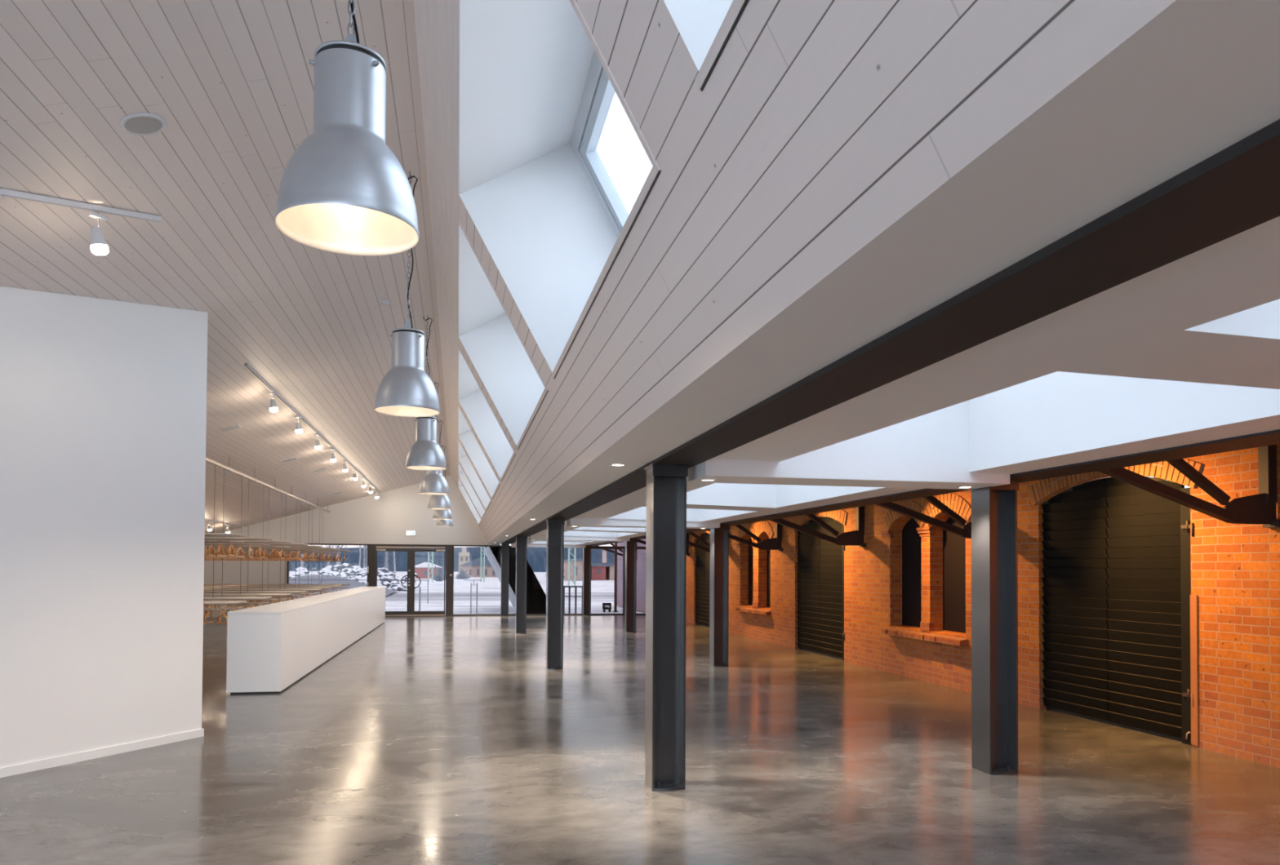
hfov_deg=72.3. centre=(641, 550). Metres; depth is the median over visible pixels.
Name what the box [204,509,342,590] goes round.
coat rack
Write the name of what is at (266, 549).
hanger
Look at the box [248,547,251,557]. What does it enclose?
hanger
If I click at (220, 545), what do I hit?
hanger
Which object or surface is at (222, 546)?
hanger
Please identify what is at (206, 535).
coat rack
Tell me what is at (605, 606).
crate
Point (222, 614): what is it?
hanger
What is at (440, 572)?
bush
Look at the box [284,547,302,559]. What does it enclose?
hanger
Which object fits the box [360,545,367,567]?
birch tree
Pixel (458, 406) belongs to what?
trim
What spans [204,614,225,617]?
baseboard
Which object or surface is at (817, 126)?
ceiling
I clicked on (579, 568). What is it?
shed
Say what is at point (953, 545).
window
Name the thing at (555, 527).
steel column
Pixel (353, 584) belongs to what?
mound
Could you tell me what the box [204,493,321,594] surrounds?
coat rack
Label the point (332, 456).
track spotlight
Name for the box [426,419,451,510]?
pendant lamp
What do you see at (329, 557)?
hangers
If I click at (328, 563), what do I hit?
birch tree
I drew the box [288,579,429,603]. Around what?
fence
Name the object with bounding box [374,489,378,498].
track spotlight
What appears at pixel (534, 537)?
ceiling
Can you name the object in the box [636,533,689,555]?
bracket
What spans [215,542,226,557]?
hanger
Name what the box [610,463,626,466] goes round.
recessed light
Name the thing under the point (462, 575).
bush
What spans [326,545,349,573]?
birch tree
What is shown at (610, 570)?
house
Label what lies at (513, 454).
trim
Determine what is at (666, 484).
steel column
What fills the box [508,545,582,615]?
window
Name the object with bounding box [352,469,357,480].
track spotlight
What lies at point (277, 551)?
hanger
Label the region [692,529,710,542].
trim
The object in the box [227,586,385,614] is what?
countertop
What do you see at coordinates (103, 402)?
wall
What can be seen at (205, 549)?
hanger
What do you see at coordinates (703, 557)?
door
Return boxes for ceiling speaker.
[120,112,165,135]
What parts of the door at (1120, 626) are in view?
post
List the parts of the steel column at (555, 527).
plate, cap plate, splice plate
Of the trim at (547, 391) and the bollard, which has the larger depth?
the bollard
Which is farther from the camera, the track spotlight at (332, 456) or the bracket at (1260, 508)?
the track spotlight at (332, 456)
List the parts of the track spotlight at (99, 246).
stem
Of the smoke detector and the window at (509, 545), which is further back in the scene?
the window at (509, 545)
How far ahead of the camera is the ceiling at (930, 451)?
6.49 m
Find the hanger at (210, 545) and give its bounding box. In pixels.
[204,545,214,557]
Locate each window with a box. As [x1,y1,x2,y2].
[286,543,368,600]
[452,545,501,616]
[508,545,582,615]
[591,547,624,615]
[624,547,645,614]
[734,537,771,615]
[880,517,968,645]
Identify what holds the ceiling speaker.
attached to the ceiling at (230, 82)
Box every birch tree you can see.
[290,551,310,568]
[293,551,314,570]
[321,545,341,566]
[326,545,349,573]
[330,545,348,577]
[350,545,367,568]
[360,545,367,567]
[363,545,366,568]
[379,551,393,573]
[383,551,386,568]
[386,551,388,573]
[387,551,403,577]
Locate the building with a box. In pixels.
[458,557,497,577]
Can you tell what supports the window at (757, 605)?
in the wall at (1235, 568)
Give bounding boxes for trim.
[457,221,547,448]
[457,346,515,480]
[457,405,500,499]
[457,439,491,511]
[457,461,485,519]
[517,391,548,449]
[551,0,660,377]
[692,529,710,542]
[694,0,745,89]
[737,523,755,543]
[754,520,773,538]
[791,509,848,531]
[883,499,924,531]
[922,493,971,527]
[1028,458,1203,505]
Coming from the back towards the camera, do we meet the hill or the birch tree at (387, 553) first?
the hill
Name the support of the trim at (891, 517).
attached to the wall at (1235, 568)
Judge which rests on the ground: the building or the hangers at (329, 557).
the building
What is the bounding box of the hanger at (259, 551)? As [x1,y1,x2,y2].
[257,547,260,557]
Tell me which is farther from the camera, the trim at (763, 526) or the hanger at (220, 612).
the trim at (763, 526)
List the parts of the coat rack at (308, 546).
hanger rail, hanger rail, hanger rail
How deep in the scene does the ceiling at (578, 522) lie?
13.74 m
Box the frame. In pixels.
[569,51,628,237]
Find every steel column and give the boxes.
[500,543,509,616]
[515,536,527,633]
[545,519,564,670]
[582,546,591,616]
[624,538,637,632]
[644,463,688,791]
[709,524,729,666]
[971,479,1019,774]
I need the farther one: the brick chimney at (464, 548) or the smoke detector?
the brick chimney at (464, 548)
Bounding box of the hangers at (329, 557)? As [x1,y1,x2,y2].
[204,551,345,599]
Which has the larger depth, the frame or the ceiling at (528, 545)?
the ceiling at (528, 545)
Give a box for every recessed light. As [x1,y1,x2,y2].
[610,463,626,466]
[699,479,715,481]
[956,486,973,488]
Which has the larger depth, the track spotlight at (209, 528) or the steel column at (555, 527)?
the track spotlight at (209, 528)
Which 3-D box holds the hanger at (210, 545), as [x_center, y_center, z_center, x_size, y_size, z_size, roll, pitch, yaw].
[-7.324,-0.005,14.884,0.026,0.237,0.406,0,-1,-6]
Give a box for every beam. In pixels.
[501,119,1279,544]
[586,429,1279,546]
[591,546,645,547]
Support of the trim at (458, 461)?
attached to the ceiling at (817, 126)
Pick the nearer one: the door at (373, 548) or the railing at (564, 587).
the door at (373, 548)
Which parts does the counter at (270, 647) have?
panel, panel, panel, panel, panel, panel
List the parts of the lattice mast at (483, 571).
mast leg, mast leg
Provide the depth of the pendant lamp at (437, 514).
21.02 m
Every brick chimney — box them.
[462,546,466,552]
[602,550,606,563]
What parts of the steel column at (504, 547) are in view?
splice plate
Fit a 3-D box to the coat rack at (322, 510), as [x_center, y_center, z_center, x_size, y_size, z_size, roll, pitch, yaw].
[-11.171,-0.068,25.356,5.200,2.310,0.608,1,-1,-12]
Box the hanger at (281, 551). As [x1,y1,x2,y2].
[278,546,284,559]
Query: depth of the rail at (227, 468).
17.65 m
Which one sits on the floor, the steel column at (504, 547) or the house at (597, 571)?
the steel column at (504, 547)
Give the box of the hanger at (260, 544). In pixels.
[256,544,263,557]
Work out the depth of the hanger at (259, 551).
14.53 m
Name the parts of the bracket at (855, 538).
gusset plate, wall post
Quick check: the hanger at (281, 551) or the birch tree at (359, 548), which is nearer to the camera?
the hanger at (281, 551)
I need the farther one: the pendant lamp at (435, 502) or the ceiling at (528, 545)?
the ceiling at (528, 545)
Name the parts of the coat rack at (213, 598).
hanger rail, hanger rail, hanger rail, hanger rail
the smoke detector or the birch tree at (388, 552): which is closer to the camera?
the smoke detector
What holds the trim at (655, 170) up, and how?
attached to the ceiling at (817, 126)
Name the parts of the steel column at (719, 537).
plate, splice plate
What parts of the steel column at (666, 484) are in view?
plate, cap plate, splice plate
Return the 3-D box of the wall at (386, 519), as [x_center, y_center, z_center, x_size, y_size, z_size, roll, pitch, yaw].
[-9.579,-0.196,27.939,10.070,4.588,0.200,1,-1,-12]
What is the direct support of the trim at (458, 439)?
attached to the ceiling at (817, 126)
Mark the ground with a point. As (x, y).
(488, 591)
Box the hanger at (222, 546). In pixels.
[215,541,227,556]
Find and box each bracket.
[602,543,622,556]
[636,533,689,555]
[686,532,710,552]
[705,518,783,551]
[768,506,866,547]
[875,496,971,538]
[1097,444,1279,528]
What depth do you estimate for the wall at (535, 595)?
29.28 m
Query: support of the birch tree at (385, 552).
on the ground
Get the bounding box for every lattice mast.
[427,551,433,582]
[480,546,484,582]
[568,547,576,586]
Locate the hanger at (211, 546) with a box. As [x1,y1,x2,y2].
[207,541,215,556]
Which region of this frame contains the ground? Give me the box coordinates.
[288,571,645,614]
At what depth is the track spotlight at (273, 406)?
11.70 m
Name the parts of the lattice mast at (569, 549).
mast leg, mast leg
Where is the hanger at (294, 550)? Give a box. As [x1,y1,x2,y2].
[289,550,299,559]
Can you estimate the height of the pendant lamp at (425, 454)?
1.811 m
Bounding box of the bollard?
[418,586,421,611]
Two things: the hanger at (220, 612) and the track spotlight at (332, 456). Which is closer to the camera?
the hanger at (220, 612)
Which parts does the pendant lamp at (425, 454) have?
lamp shade, chain, cord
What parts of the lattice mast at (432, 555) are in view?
mast leg, mast leg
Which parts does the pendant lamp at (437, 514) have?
lamp shade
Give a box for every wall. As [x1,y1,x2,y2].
[0,286,208,777]
[203,475,500,614]
[483,546,546,613]
[617,444,1279,768]
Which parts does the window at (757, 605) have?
blind panel, sill, blind panel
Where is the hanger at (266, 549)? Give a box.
[262,549,270,559]
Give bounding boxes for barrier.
[470,580,477,613]
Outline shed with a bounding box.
[563,558,582,581]
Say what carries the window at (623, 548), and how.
on the floor
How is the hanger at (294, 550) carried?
hanging from the coat rack at (308, 546)
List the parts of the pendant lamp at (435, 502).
lamp shade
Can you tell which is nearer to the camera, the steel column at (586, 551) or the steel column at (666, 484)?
the steel column at (666, 484)
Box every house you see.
[591,562,608,580]
[597,562,614,580]
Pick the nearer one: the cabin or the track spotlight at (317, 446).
the track spotlight at (317, 446)
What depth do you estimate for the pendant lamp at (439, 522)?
24.69 m
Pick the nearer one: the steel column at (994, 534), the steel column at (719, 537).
the steel column at (994, 534)
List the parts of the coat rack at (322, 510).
hanger rail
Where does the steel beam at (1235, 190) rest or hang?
attached to the ceiling at (1200, 77)
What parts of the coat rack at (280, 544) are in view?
hanger rail, hanger rail, hanger rail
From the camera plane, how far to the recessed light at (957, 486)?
6.89 m
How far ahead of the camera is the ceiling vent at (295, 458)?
17.42 m
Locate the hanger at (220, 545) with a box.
[216,539,223,555]
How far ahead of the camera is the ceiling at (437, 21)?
6.00 m
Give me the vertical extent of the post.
2.750 m
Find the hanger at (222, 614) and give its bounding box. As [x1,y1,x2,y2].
[214,608,226,625]
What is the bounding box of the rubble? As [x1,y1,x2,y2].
[288,563,417,591]
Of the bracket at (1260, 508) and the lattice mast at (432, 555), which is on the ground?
the lattice mast at (432, 555)
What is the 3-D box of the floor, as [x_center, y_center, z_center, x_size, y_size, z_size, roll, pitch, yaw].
[-3.406,1.815,11.822,15.800,0.001,34.200,1,-1,-12]
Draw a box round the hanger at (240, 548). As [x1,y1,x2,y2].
[234,542,245,557]
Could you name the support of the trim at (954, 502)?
attached to the wall at (1235, 568)
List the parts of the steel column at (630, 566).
splice plate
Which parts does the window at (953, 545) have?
blind panel, sill, blind panel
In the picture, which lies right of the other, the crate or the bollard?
the crate
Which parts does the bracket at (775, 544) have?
gusset plate, wall post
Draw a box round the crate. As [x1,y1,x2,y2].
[602,603,611,612]
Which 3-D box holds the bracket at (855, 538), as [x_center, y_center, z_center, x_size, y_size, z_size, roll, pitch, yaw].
[2.724,-0.569,14.252,1.950,1.015,0.140,1,-1,-12]
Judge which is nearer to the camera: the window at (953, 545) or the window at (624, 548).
the window at (953, 545)
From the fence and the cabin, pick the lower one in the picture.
the fence
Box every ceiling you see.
[0,0,450,533]
[413,0,459,487]
[457,0,1176,543]
[488,0,1279,545]
[511,542,586,547]
[528,534,630,542]
[566,517,719,528]
[687,400,1009,489]
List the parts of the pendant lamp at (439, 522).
lamp shade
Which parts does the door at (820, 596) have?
post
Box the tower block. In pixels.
[458,552,469,574]
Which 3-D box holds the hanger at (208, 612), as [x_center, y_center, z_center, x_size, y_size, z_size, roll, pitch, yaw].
[-6.479,0.965,13.121,0.026,0.237,0.406,0,-1,-7]
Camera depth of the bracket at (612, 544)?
32.68 m
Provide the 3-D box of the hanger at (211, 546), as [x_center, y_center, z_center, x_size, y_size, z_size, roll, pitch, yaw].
[-6.450,-0.034,13.146,0.026,0.237,0.406,1,-1,-12]
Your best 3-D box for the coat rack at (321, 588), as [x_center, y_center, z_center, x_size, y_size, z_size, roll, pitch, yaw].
[-10.393,-0.136,21.637,5.200,2.310,0.608,1,-1,-12]
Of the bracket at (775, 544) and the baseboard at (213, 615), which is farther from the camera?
the baseboard at (213, 615)
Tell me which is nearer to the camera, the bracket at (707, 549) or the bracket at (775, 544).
the bracket at (775, 544)
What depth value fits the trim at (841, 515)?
15.71 m
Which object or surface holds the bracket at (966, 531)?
attached to the wall at (1235, 568)
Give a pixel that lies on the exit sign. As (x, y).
(408, 532)
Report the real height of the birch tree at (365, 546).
5.829 m
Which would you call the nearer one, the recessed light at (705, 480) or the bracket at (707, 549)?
the recessed light at (705, 480)
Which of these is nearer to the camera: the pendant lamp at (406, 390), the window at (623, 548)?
the pendant lamp at (406, 390)
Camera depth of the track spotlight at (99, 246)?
5.79 m
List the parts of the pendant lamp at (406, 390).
lamp shade, chain, cord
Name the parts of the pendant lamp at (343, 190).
lamp shade, chain, cord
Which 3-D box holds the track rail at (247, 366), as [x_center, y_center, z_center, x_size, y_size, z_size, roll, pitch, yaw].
[-6.434,-2.006,18.955,0.042,0.035,17.862,1,-1,-12]
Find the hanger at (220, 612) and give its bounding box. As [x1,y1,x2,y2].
[218,607,221,622]
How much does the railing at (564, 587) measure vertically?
0.980 m
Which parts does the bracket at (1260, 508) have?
gusset plate, wall post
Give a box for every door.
[368,544,452,616]
[695,533,710,627]
[796,516,844,661]
[1041,476,1199,746]
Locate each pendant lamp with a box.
[274,0,419,256]
[374,171,439,417]
[404,315,446,471]
[418,380,449,495]
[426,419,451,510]
[432,444,452,519]
[435,463,453,526]
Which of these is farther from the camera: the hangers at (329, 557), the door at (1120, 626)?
the hangers at (329, 557)
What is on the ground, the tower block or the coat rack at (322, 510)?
the tower block
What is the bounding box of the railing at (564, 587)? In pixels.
[563,586,582,613]
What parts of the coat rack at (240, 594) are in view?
hanger rail, hanger rail, hanger rail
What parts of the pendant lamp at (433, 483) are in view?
lamp shade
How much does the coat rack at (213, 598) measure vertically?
2.310 m
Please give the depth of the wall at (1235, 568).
10.24 m
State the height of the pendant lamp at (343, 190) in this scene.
1.811 m
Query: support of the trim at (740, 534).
attached to the wall at (1235, 568)
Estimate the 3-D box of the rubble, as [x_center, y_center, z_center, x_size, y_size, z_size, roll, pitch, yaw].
[-19.892,1.855,60.312,9.011,2.026,8.027,1,-1,-12]
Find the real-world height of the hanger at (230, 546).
0.237 m
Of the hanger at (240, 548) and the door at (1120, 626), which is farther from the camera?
the hanger at (240, 548)
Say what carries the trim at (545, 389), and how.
attached to the ceiling at (817, 126)
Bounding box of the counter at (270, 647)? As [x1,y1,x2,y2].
[226,586,385,693]
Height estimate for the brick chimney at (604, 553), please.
4.600 m
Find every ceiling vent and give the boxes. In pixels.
[218,425,242,432]
[281,457,298,462]
[312,467,327,472]
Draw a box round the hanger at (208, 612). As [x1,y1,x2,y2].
[204,607,213,623]
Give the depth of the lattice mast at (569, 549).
70.31 m
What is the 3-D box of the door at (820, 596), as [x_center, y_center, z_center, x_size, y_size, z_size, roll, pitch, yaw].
[3.373,0.657,16.285,0.153,2.560,2.298,1,-1,-11]
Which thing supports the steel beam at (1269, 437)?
attached to the ceiling at (1200, 77)
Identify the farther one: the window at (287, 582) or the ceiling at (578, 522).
the window at (287, 582)
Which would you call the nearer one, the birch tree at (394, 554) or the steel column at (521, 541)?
the steel column at (521, 541)
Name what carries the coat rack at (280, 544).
hanging from the rail at (227, 468)
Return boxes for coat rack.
[203,464,272,604]
[203,475,292,600]
[203,501,307,597]
[203,533,246,610]
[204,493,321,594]
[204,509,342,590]
[204,510,350,588]
[204,523,332,591]
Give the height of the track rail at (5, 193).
0.552 m
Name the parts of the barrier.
post, post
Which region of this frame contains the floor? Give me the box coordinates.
[0,614,1279,864]
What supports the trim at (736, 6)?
attached to the ceiling at (817, 126)
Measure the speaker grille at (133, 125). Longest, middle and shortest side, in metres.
0.194 x 0.194 x 0.002 m
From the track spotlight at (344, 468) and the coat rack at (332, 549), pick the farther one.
the coat rack at (332, 549)
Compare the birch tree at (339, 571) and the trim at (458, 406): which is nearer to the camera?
the trim at (458, 406)
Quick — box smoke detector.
[380,299,391,306]
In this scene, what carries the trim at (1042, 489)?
attached to the wall at (1235, 568)
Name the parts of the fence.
rail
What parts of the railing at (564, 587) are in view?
post, post, rail, post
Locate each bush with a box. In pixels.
[431,565,444,581]
[454,568,470,579]
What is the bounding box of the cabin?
[414,562,441,578]
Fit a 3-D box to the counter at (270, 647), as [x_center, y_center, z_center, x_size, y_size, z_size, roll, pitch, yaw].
[-6.239,1.409,17.994,0.635,1.024,14.380,1,-1,-11]
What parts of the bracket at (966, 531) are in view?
gusset plate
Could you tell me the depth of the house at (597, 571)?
111.18 m
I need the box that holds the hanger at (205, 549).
[204,546,208,555]
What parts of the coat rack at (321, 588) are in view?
hanger rail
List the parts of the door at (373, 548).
handle, handle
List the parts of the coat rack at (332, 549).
hanger rail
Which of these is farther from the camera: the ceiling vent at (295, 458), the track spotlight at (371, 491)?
the track spotlight at (371, 491)
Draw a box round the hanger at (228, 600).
[218,600,235,612]
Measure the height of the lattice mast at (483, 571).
4.300 m
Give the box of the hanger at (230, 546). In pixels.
[226,540,235,555]
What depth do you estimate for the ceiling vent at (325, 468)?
19.81 m
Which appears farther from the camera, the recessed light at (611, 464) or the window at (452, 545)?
the window at (452, 545)
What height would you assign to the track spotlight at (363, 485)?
0.268 m
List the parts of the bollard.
post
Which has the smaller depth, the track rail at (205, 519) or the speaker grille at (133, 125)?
the speaker grille at (133, 125)
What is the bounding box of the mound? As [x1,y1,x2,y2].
[288,574,398,599]
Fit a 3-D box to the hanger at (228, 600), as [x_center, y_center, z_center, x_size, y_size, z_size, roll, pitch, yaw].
[-7.644,1.021,16.249,0.026,0.237,0.406,0,-1,28]
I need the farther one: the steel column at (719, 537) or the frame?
the steel column at (719, 537)
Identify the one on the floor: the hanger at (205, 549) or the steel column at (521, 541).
the steel column at (521, 541)
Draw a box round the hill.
[288,546,614,572]
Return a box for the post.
[612,542,617,612]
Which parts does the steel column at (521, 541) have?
splice plate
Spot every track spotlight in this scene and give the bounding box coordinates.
[88,211,108,255]
[207,521,212,531]
[269,391,278,412]
[295,415,302,433]
[315,434,321,449]
[330,448,336,462]
[342,459,347,472]
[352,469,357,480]
[361,477,365,488]
[368,484,373,493]
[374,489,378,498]
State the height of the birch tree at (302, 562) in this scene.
5.400 m
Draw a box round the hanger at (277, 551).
[269,547,281,558]
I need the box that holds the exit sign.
[406,530,415,535]
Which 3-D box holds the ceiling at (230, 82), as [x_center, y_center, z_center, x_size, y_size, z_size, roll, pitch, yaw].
[-6.910,-1.599,11.255,8.446,2.408,34.000,1,-1,-12]
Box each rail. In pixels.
[0,188,161,222]
[204,519,244,527]
[205,454,329,512]
[244,363,380,493]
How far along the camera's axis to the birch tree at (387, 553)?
70.22 m
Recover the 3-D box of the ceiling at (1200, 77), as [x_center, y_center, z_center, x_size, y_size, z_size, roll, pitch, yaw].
[-0.045,-0.991,12.628,3.162,1.025,33.900,1,-1,-12]
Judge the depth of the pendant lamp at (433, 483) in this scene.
13.75 m
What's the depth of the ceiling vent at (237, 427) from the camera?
13.30 m
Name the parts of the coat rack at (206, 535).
hanger rail, hanger rail, hanger rail, hanger rail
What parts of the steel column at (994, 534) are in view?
plate, splice plate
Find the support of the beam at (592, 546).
on the window at (623, 548)
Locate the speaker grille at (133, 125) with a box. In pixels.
[124,116,161,133]
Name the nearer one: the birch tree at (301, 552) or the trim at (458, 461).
the trim at (458, 461)
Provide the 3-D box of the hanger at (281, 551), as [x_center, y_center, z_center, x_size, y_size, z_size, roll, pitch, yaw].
[-6.919,0.036,16.858,0.026,0.237,0.406,0,-1,-8]
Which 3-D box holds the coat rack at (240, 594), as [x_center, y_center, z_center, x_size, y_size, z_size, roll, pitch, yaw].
[-9.248,-0.238,16.157,5.200,2.310,0.608,1,-1,-12]
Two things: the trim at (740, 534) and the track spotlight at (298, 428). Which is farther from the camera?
the trim at (740, 534)
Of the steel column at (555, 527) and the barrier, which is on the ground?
the barrier
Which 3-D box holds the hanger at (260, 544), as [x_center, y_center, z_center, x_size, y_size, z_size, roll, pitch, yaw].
[-6.541,0.003,15.047,0.026,0.237,0.406,0,-1,-10]

